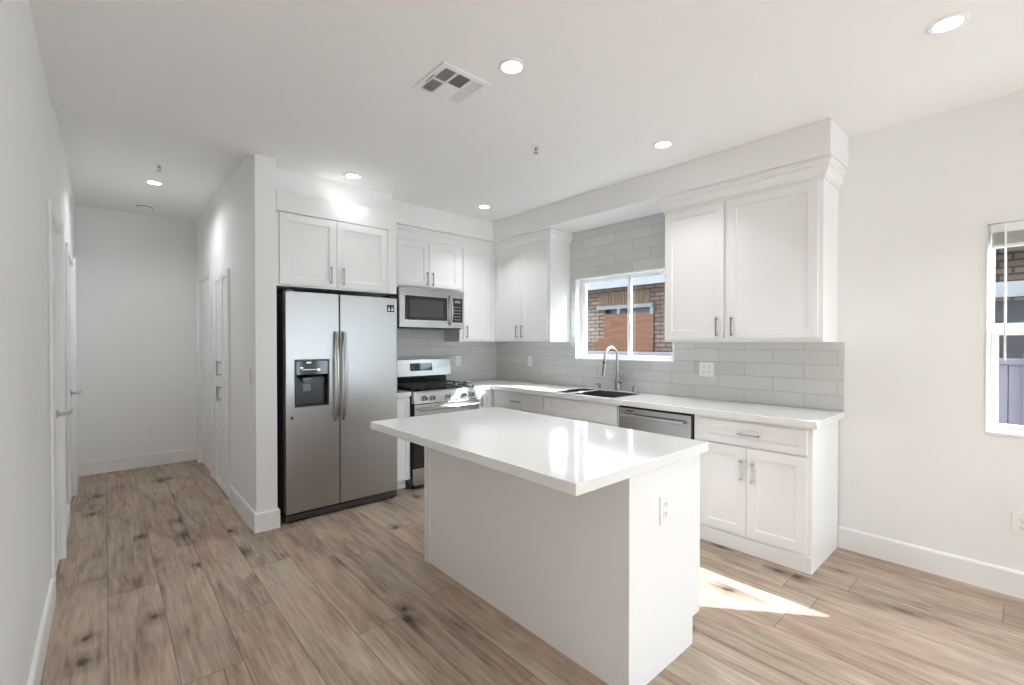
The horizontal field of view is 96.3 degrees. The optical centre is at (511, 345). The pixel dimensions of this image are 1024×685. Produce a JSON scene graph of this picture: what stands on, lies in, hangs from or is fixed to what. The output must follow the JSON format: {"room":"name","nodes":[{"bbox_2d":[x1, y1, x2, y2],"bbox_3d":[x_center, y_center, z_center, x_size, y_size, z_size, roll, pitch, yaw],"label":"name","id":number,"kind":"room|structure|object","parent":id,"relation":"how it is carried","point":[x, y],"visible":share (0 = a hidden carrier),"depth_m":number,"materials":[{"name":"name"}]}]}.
{"room":"kitchen","nodes":[
{"label":"kitchen","id":0,"kind":"room"},
{"bbox_2d":[0,0,74,684],"bbox_3d":[-0.944,-0.021,0.646,0.120,2.770,10.620,0,1,-42],"label":"wall","id":1,"kind":"structure","parent":0,"point":[33,166],"depth_m":1.65,"materials":[{"name":"white paint"}]},
{"bbox_2d":[27,578,54,684],"bbox_3d":[0.053,1.303,-0.362,0.015,0.140,7.370,0,1,-42],"label":"baseboard","id":2,"kind":"structure","parent":1,"relation":"attached to","point":[37,665],"depth_m":1.96,"materials":[{"name":"white paint"}]},
{"bbox_2d":[48,197,72,600],"bbox_3d":[-2.663,0.288,2.633,0.182,2.119,0.734,0,1,-42],"label":"door","id":3,"kind":"structure","parent":1,"relation":"in","point":[55,238],"depth_m":2.83,"materials":[{"name":"white paint"}]},
{"bbox_2d":[67,505,70,538],"bbox_3d":[-3.115,1.271,3.203,0.015,0.140,0.710,0,1,-42],"label":"baseboard","id":4,"kind":"structure","parent":1,"relation":"attached to","point":[68,506],"depth_m":3.34,"materials":[{"name":"white paint"}]},
{"bbox_2d":[66,242,81,505],"bbox_3d":[-3.669,0.278,3.766,0.182,2.119,0.884,0,1,-42],"label":"door","id":5,"kind":"structure","parent":1,"relation":"in","point":[72,392],"depth_m":4.05,"materials":[{"name":"white paint"}]},
{"bbox_2d":[75,204,196,462],"bbox_3d":[-3.890,-0.063,5.212,1.782,2.770,0.120,0,1,-42],"label":"wall","id":6,"kind":"structure","parent":0,"point":[136,273],"depth_m":4.96,"materials":[{"name":"white paint"}]},
{"bbox_2d":[78,447,196,475],"bbox_3d":[-4.039,1.254,5.001,1.023,0.140,0.015,0,1,-42],"label":"baseboard","id":7,"kind":"structure","parent":6,"relation":"attached to","point":[174,456],"depth_m":4.96,"materials":[{"name":"white paint"}]},
{"bbox_2d":[147,425,155,436],"bbox_3d":[-3.979,0.939,5.055,0.076,0.116,0.008,0,1,-42],"label":"wall outlet","id":8,"kind":"object","parent":6,"relation":"attached to","point":[151,430],"visible":1,"depth_m":5.05,"materials":[{"name":"white plastic"}]},
{"bbox_2d":[55,109,246,220],"bbox_3d":[-3.101,-1.478,4.147,1.923,0.080,2.900,0,1,-42],"label":"ceiling","id":9,"kind":"structure","parent":0,"point":[109,164],"depth_m":3.68,"materials":[{"name":"white paint"}]},
{"bbox_2d":[136,203,152,209],"bbox_3d":[-3.763,-1.424,4.697,0.140,0.038,0.140,0,1,-42],"label":"smoke detector","id":10,"kind":"object","parent":9,"relation":"attached to","point":[142,206],"visible":1,"depth_m":4.66,"materials":[{"name":"white plastic"}]},
{"bbox_2d":[145,180,163,184],"bbox_3d":[-3.138,-1.432,4.021,0.134,0.008,0.134,0,1,-42],"label":"recessed light","id":11,"kind":"object","parent":9,"relation":"in","point":[153,182],"visible":1,"depth_m":4.01,"materials":[{"name":"white paint"}]},
{"bbox_2d":[147,181,160,184],"bbox_3d":[-3.138,-1.434,4.021,0.095,0.004,0.095,0,1,-42],"label":"diffuser","id":12,"kind":"object","parent":11,"relation":"attached to","point":[149,182],"depth_m":4.01,"materials":[{"name":"white plastic"}]},
{"bbox_2d":[153,163,164,171],"bbox_3d":[-2.789,-1.408,3.622,0.070,0.050,0.070,0,1,-42],"label":"sprinkler","id":13,"kind":"object","parent":9,"relation":"attached to","point":[158,165],"visible":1,"depth_m":3.62,"materials":[{"name":"white paint"}]},
{"bbox_2d":[197,154,276,512],"bbox_3d":[-2.696,-0.055,4.353,0.139,2.770,2.750,0,1,-42],"label":"wall","id":14,"kind":"structure","parent":0,"point":[236,231],"depth_m":3.39,"materials":[{"name":"white paint"}]},
{"bbox_2d":[196,267,212,477],"bbox_3d":[-3.255,0.266,4.949,0.144,2.117,0.864,0,1,-42],"label":"door","id":15,"kind":"structure","parent":14,"relation":"in","point":[204,289],"depth_m":5.01,"materials":[{"name":"white paint"}]},
{"bbox_2d":[248,369,250,384],"bbox_3d":[-1.958,0.231,3.413,0.009,0.116,0.076,0,1,-42],"label":"light switch","id":16,"kind":"object","parent":14,"relation":"attached to","point":[249,370],"visible":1,"depth_m":3.40,"materials":[{"name":"white plastic"}]},
{"bbox_2d":[229,485,279,533],"bbox_3d":[-2.065,1.266,3.655,0.169,0.140,0.880,0,1,-42],"label":"baseboard","id":17,"kind":"structure","parent":14,"relation":"attached to","point":[259,522],"depth_m":3.36,"materials":[{"name":"white paint"}]},
{"bbox_2d":[28,0,1023,221],"bbox_3d":[1.120,-1.421,1.199,4.316,0.140,8.724,0,1,-42],"label":"ceiling","id":18,"kind":"structure","parent":0,"point":[324,89],"depth_m":2.32,"materials":[{"name":"white paint"}]},
{"bbox_2d":[343,172,360,178],"bbox_3d":[-1.287,-1.369,3.694,0.134,0.008,0.134,0,1,-42],"label":"recessed light","id":19,"kind":"object","parent":18,"relation":"in","point":[349,175],"visible":1,"depth_m":3.68,"materials":[{"name":"white paint"}]},
{"bbox_2d":[346,174,357,177],"bbox_3d":[-1.287,-1.371,3.694,0.095,0.004,0.095,0,1,-42],"label":"diffuser","id":20,"kind":"object","parent":19,"relation":"attached to","point":[347,175],"depth_m":3.68,"materials":[{"name":"white plastic"}]},
{"bbox_2d":[413,61,491,106],"bbox_3d":[-0.314,-1.355,2.395,0.296,0.013,0.296,0,1,-42],"label":"ceiling vent","id":21,"kind":"object","parent":18,"relation":"in","point":[448,83],"visible":1,"depth_m":2.38,"materials":[{"name":"white metal"}]},
{"bbox_2d":[478,204,490,208],"bbox_3d":[-0.274,-1.377,4.534,0.134,0.008,0.134,0,1,-42],"label":"recessed light","id":22,"kind":"object","parent":18,"relation":"in","point":[482,206],"visible":1,"depth_m":4.52,"materials":[{"name":"white paint"}]},
{"bbox_2d":[498,58,525,74],"bbox_3d":[0.000,-1.356,2.227,0.134,0.008,0.134,0,1,-42],"label":"recessed light","id":23,"kind":"object","parent":18,"relation":"in","point":[510,66],"visible":1,"depth_m":2.22,"materials":[{"name":"white paint"}]},
{"bbox_2d":[502,61,521,72],"bbox_3d":[0.000,-1.357,2.227,0.095,0.004,0.095,0,1,-42],"label":"diffuser","id":24,"kind":"object","parent":23,"relation":"attached to","point":[507,66],"depth_m":2.23,"materials":[{"name":"white plastic"}]},
{"bbox_2d":[531,144,540,153],"bbox_3d":[0.164,-1.343,3.138,0.070,0.050,0.070,0,1,-42],"label":"sprinkler","id":25,"kind":"object","parent":18,"relation":"attached to","point":[535,147],"visible":1,"depth_m":3.13,"materials":[{"name":"white paint"}]},
{"bbox_2d":[653,140,672,148],"bbox_3d":[1.023,-1.364,3.106,0.134,0.008,0.134,0,1,-42],"label":"recessed light","id":26,"kind":"object","parent":18,"relation":"in","point":[661,144],"visible":1,"depth_m":3.10,"materials":[{"name":"white paint"}]},
{"bbox_2d":[656,142,669,147],"bbox_3d":[1.023,-1.365,3.106,0.095,0.004,0.095,0,1,-42],"label":"diffuser","id":27,"kind":"object","parent":26,"relation":"attached to","point":[658,144],"depth_m":3.10,"materials":[{"name":"white plastic"}]},
{"bbox_2d":[927,12,969,34],"bbox_3d":[1.833,-1.353,1.927,0.134,0.008,0.134,0,1,-42],"label":"recessed light","id":28,"kind":"object","parent":18,"relation":"in","point":[950,22],"visible":1,"depth_m":1.92,"materials":[{"name":"white paint"}]},
{"bbox_2d":[933,17,963,31],"bbox_3d":[1.833,-1.355,1.927,0.095,0.004,0.095,0,1,-42],"label":"diffuser","id":29,"kind":"object","parent":28,"relation":"attached to","point":[946,24],"depth_m":1.92,"materials":[{"name":"white plastic"}]},
{"bbox_2d":[40,460,1023,684],"bbox_3d":[0.299,1.403,1.897,4.750,0.100,10.820,0,1,-42],"label":"floor","id":30,"kind":"structure","parent":0,"point":[161,580],"depth_m":2.29,"materials":[{"name":"brown wood"}]},
{"bbox_2d":[214,268,230,497],"bbox_3d":[-2.533,0.326,4.254,0.354,2.002,0.636,0,1,-42],"label":"linen cabinet","id":31,"kind":"object","parent":30,"relation":"on","point":[222,280],"visible":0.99,"depth_m":4.11,"materials":[{"name":"white paint"}]},
{"bbox_2d":[276,289,396,522],"bbox_3d":[-1.557,0.450,3.955,0.912,1.765,0.765,0,1,-42],"label":"refrigerator","id":32,"kind":"object","parent":30,"relation":"on","point":[337,354],"visible":0.98,"depth_m":3.65,"materials":[{"name":"grey metal"}]},
{"bbox_2d":[397,397,409,489],"bbox_3d":[-1.197,0.896,4.404,0.150,0.867,0.622,0,1,-42],"label":"base cabinet","id":33,"kind":"object","parent":30,"relation":"on","point":[403,403],"visible":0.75,"depth_m":4.18,"materials":[{"name":"white paint"}]},
{"bbox_2d":[397,390,410,397],"bbox_3d":[-1.192,0.441,4.396,0.156,0.042,0.638,0,1,-42],"label":"countertop","id":34,"kind":"structure","parent":33,"relation":"on","point":[400,393],"depth_m":4.17,"materials":[{"name":"white stone"}]},
{"bbox_2d":[397,358,479,488],"bbox_3d":[-0.816,0.734,4.670,0.758,1.184,0.726,0,1,-42],"label":"gas range","id":35,"kind":"object","parent":30,"relation":"on","point":[431,393],"visible":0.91,"depth_m":4.53,"materials":[{"name":"silver metal"}]},
{"bbox_2d":[397,385,474,391],"bbox_3d":[-0.836,0.425,4.690,0.758,0.012,0.554,0,1,-42],"label":"cooktop","id":36,"kind":"object","parent":35,"relation":"in","point":[450,386],"depth_m":4.50,"materials":[{"name":"black metal"}]},
{"bbox_2d":[479,389,493,408],"bbox_3d":[-0.262,0.889,5.213,0.774,0.867,0.658,0,1,-42],"label":"base cabinet","id":37,"kind":"object","parent":30,"relation":"on","point":[486,399],"visible":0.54,"depth_m":4.82,"materials":[{"name":"white paint"}]},
{"bbox_2d":[494,390,544,414],"bbox_3d":[0.240,0.893,4.777,0.604,0.867,0.762,0,1,-42],"label":"base cabinet","id":38,"kind":"object","parent":30,"relation":"on","point":[531,403],"visible":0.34,"depth_m":4.56,"materials":[{"name":"white paint"}]},
{"bbox_2d":[424,447,699,684],"bbox_3d":[0.180,0.913,2.511,0.619,0.868,1.498,0,1,-42],"label":"kitchen island","id":39,"kind":"object","parent":30,"relation":"on","point":[596,575],"visible":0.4,"depth_m":2.00,"materials":[{"name":"white paint"}]},
{"bbox_2d":[370,407,708,495],"bbox_3d":[0.044,0.459,2.370,0.931,0.042,1.541,0,1,-42],"label":"island countertop","id":40,"kind":"structure","parent":39,"relation":"on","point":[570,456],"depth_m":2.07,"materials":[{"name":"white stone"}]},
{"bbox_2d":[660,493,669,524],"bbox_3d":[0.637,0.677,1.907,0.076,0.116,0.008,0,1,-42],"label":"wall outlet","id":41,"kind":"object","parent":39,"relation":"attached to","point":[665,499],"visible":1,"depth_m":1.90,"materials":[{"name":"white plastic"}]},
{"bbox_2d":[544,396,618,426],"bbox_3d":[0.774,0.898,4.177,0.604,0.867,0.843,0,1,-42],"label":"base cabinet","id":42,"kind":"object","parent":30,"relation":"on","point":[587,411],"visible":0.27,"depth_m":3.96,"materials":[{"name":"white paint"}]},
{"bbox_2d":[619,405,693,439],"bbox_3d":[1.258,0.904,3.627,0.612,0.858,0.611,0,1,-42],"label":"dishwasher","id":43,"kind":"object","parent":30,"relation":"on","point":[677,424],"visible":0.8,"depth_m":3.41,"materials":[{"name":"silver metal"}]},
{"bbox_2d":[694,414,838,574],"bbox_3d":[1.708,0.908,3.124,0.602,0.867,0.723,0,1,-42],"label":"base cabinet","id":44,"kind":"object","parent":30,"relation":"on","point":[769,492],"visible":0.97,"depth_m":2.89,"materials":[{"name":"white paint"}]},
{"bbox_2d":[460,379,844,428],"bbox_3d":[0.713,0.414,4.110,0.778,0.100,3.596,0,1,-42],"label":"countertop","id":45,"kind":"structure","parent":44,"relation":"on","point":[811,418],"depth_m":3.36,"materials":[{"name":"white stone"}]},
{"bbox_2d":[555,388,638,397],"bbox_3d":[0.766,0.535,4.165,0.449,0.220,0.690,0,1,-42],"label":"sink","id":46,"kind":"object","parent":45,"relation":"in","point":[602,393],"visible":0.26,"depth_m":4.33,"materials":[{"name":"black metal"}]},
{"bbox_2d":[602,346,623,390],"bbox_3d":[0.929,0.211,4.226,0.255,0.420,0.100,0,1,-42],"label":"faucet","id":47,"kind":"object","parent":45,"relation":"on","point":[618,381],"visible":1,"depth_m":4.28,"materials":[{"name":"silver metal"}]},
{"bbox_2d":[276,118,848,241],"bbox_3d":[-0.005,-1.263,3.461,2.714,0.223,3.617,0,1,-42],"label":"soffit","id":48,"kind":"structure","parent":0,"point":[634,198],"depth_m":3.77,"materials":[{"name":"white paint"}]},
{"bbox_2d":[505,90,1023,571],"bbox_3d":[2.680,-0.009,2.599,0.140,2.710,8.724,0,1,-42],"label":"wall","id":49,"kind":"structure","parent":0,"point":[918,465],"depth_m":2.73,"materials":[{"name":"white paint"}]},
{"bbox_2d":[490,228,573,341],"bbox_3d":[0.097,-0.612,5.119,0.365,1.126,1.252,0,1,-42],"label":"upper cabinet","id":50,"kind":"object","parent":49,"relation":"attached to","point":[530,272],"visible":0.94,"depth_m":4.79,"materials":[{"name":"white paint"}]},
{"bbox_2d":[570,212,664,341],"bbox_3d":[1.035,-0.603,4.332,0.010,1.131,1.266,0,1,-42],"label":"tile backsplash","id":51,"kind":"structure","parent":49,"relation":"attached to","point":[638,244],"depth_m":4.37,"materials":[{"name":"grey tile"}]},
{"bbox_2d":[575,267,673,361],"bbox_3d":[1.079,-0.276,4.388,0.150,0.827,1.106,0,1,-42],"label":"window","id":52,"kind":"structure","parent":49,"relation":"in","point":[580,284],"depth_m":4.54,"materials":[{"name":"white paint"}]},
{"bbox_2d":[497,342,843,410],"bbox_3d":[1.002,0.191,4.377,0.010,0.456,3.598,0,1,-42],"label":"tile backsplash","id":53,"kind":"structure","parent":49,"relation":"attached to","point":[797,374],"depth_m":3.65,"materials":[{"name":"grey tile"}]},
{"bbox_2d":[528,356,532,365],"bbox_3d":[0.207,0.172,5.256,0.008,0.116,0.076,0,1,-42],"label":"wall outlet","id":54,"kind":"object","parent":53,"relation":"attached to","point":[530,358],"visible":1,"depth_m":5.25,"materials":[{"name":"white plastic"}]},
{"bbox_2d":[699,362,713,376],"bbox_3d":[1.577,0.190,3.715,0.008,0.116,0.122,0,1,-42],"label":"wall outlet","id":55,"kind":"object","parent":53,"relation":"attached to","point":[706,369],"visible":1,"depth_m":3.71,"materials":[{"name":"white plastic"}]},
{"bbox_2d":[656,155,847,341],"bbox_3d":[1.674,-0.593,3.332,0.382,1.130,1.175,0,1,-42],"label":"upper cabinet","id":56,"kind":"object","parent":49,"relation":"attached to","point":[753,258],"visible":1,"depth_m":3.11,"materials":[{"name":"white paint"}]},
{"bbox_2d":[838,526,1023,598],"bbox_3d":[3.783,1.288,1.254,0.015,0.140,4.830,0,1,-42],"label":"baseboard","id":57,"kind":"structure","parent":49,"relation":"attached to","point":[1007,581],"depth_m":2.69,"materials":[{"name":"white paint"}]},
{"bbox_2d":[985,218,1023,437],"bbox_3d":[2.966,-0.094,2.271,0.144,1.171,0.855,0,1,-42],"label":"window","id":58,"kind":"structure","parent":49,"relation":"in","point":[993,330],"depth_m":2.55,"materials":[{"name":"white paint"}]},
{"bbox_2d":[991,221,1023,359],"bbox_3d":[2.914,-0.291,2.226,0.058,0.742,0.819,0,1,-42],"label":"window blind","id":59,"kind":"object","parent":58,"relation":"attached to","point":[1004,235],"visible":1,"depth_m":2.47,"materials":[{"name":"white plastic"}]},
{"bbox_2d":[1012,512,1023,534],"bbox_3d":[2.724,0.953,2.446,0.008,0.116,0.076,0,1,-42],"label":"wall outlet","id":60,"kind":"object","parent":49,"relation":"attached to","point":[1017,518],"visible":1,"depth_m":2.46,"materials":[{"name":"white plastic"}]},
{"bbox_2d":[1018,517,1023,523],"bbox_3d":[2.722,0.933,2.444,0.002,0.028,0.032,0,1,-42],"label":"receptacle","id":61,"kind":"object","parent":60,"relation":"attached to","point":[1020,519],"depth_m":2.45,"materials":[{"name":"white plastic"}]},
{"bbox_2d":[1018,525,1023,530],"bbox_3d":[2.722,0.973,2.445,0.002,0.028,0.032,0,1,-42],"label":"receptacle","id":62,"kind":"object","parent":60,"relation":"attached to","point":[1020,527],"depth_m":2.45,"materials":[{"name":"white plastic"}]},
{"bbox_3d":[-1.244,-0.030,4.867,2.714,2.710,0.120,0,1,-42],"label":"wall","id":63,"kind":"structure","parent":0,"visible":0},
{"bbox_2d":[276,189,396,296],"bbox_3d":[-1.594,-0.804,3.941,0.965,0.702,0.744,0,1,-42],"label":"upper cabinet","id":64,"kind":"object","parent":63,"relation":"attached to","point":[323,245],"visible":0.98,"depth_m":3.66,"materials":[{"name":"white paint"}]},
{"bbox_2d":[397,225,461,291],"bbox_3d":[-0.941,-0.875,4.794,0.772,0.592,0.358,0,1,-42],"label":"upper cabinet","id":65,"kind":"object","parent":63,"relation":"attached to","point":[426,259],"visible":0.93,"depth_m":4.67,"materials":[{"name":"white paint"}]},
{"bbox_2d":[382,287,463,329],"bbox_3d":[-0.907,-0.373,4.757,0.757,0.398,0.458,0,1,-42],"label":"microwave","id":66,"kind":"object","parent":65,"relation":"attached to","point":[417,308],"visible":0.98,"depth_m":4.61,"materials":[{"name":"silver metal"}]},
{"bbox_2d":[397,329,496,380],"bbox_3d":[-0.811,-0.158,5.163,1.650,1.138,0.010,0,1,-42],"label":"tile backsplash","id":67,"kind":"structure","parent":63,"relation":"attached to","point":[478,359],"depth_m":5.28,"materials":[{"name":"grey tile"}]},
{"bbox_2d":[456,356,460,365],"bbox_3d":[-0.622,0.171,5.320,0.076,0.116,0.008,0,1,-42],"label":"wall outlet","id":68,"kind":"object","parent":67,"relation":"attached to","point":[458,358],"visible":1,"depth_m":5.32,"materials":[{"name":"white plastic"}]},
{"bbox_2d":[444,237,491,341],"bbox_3d":[-0.494,-0.613,5.193,0.420,1.126,0.358,0,1,-42],"label":"upper cabinet","id":69,"kind":"object","parent":63,"relation":"attached to","point":[474,254],"visible":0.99,"depth_m":5.08,"materials":[{"name":"white paint"}]},
{"label":"outside","id":70,"kind":"structure","parent":0,"visible":0},
{"bbox_3d":[5.988,1.609,6.675,10.200,0.100,18.000,0,1,-42],"label":"ground","id":71,"kind":"structure","parent":70,"visible":0},
{"bbox_2d":[587,246,1023,351],"bbox_3d":[5.058,-0.275,6.500,2.800,3.670,15.000,0,1,-42],"label":"brick house","id":72,"kind":"structure","parent":71,"relation":"on","point":[607,301],"depth_m":8.32,"materials":[{"name":"brown brick"}]},
{"bbox_2d":[587,351,1023,425],"bbox_3d":[2.732,0.806,4.777,0.120,1.540,13.500,0,1,-42],"label":"vinyl fence","id":73,"kind":"object","parent":71,"relation":"on","point":[1015,415],"visible":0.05,"depth_m":3.52,"materials":[{"name":"grey plastic"}]},
{"bbox_2d":[995,280,1023,423],"bbox_3d":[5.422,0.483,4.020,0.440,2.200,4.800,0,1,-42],"label":"carport","id":74,"kind":"object","parent":71,"relation":"on","point":[1014,310],"visible":0.02,"depth_m":4.64,"materials":[{"name":"grey"}]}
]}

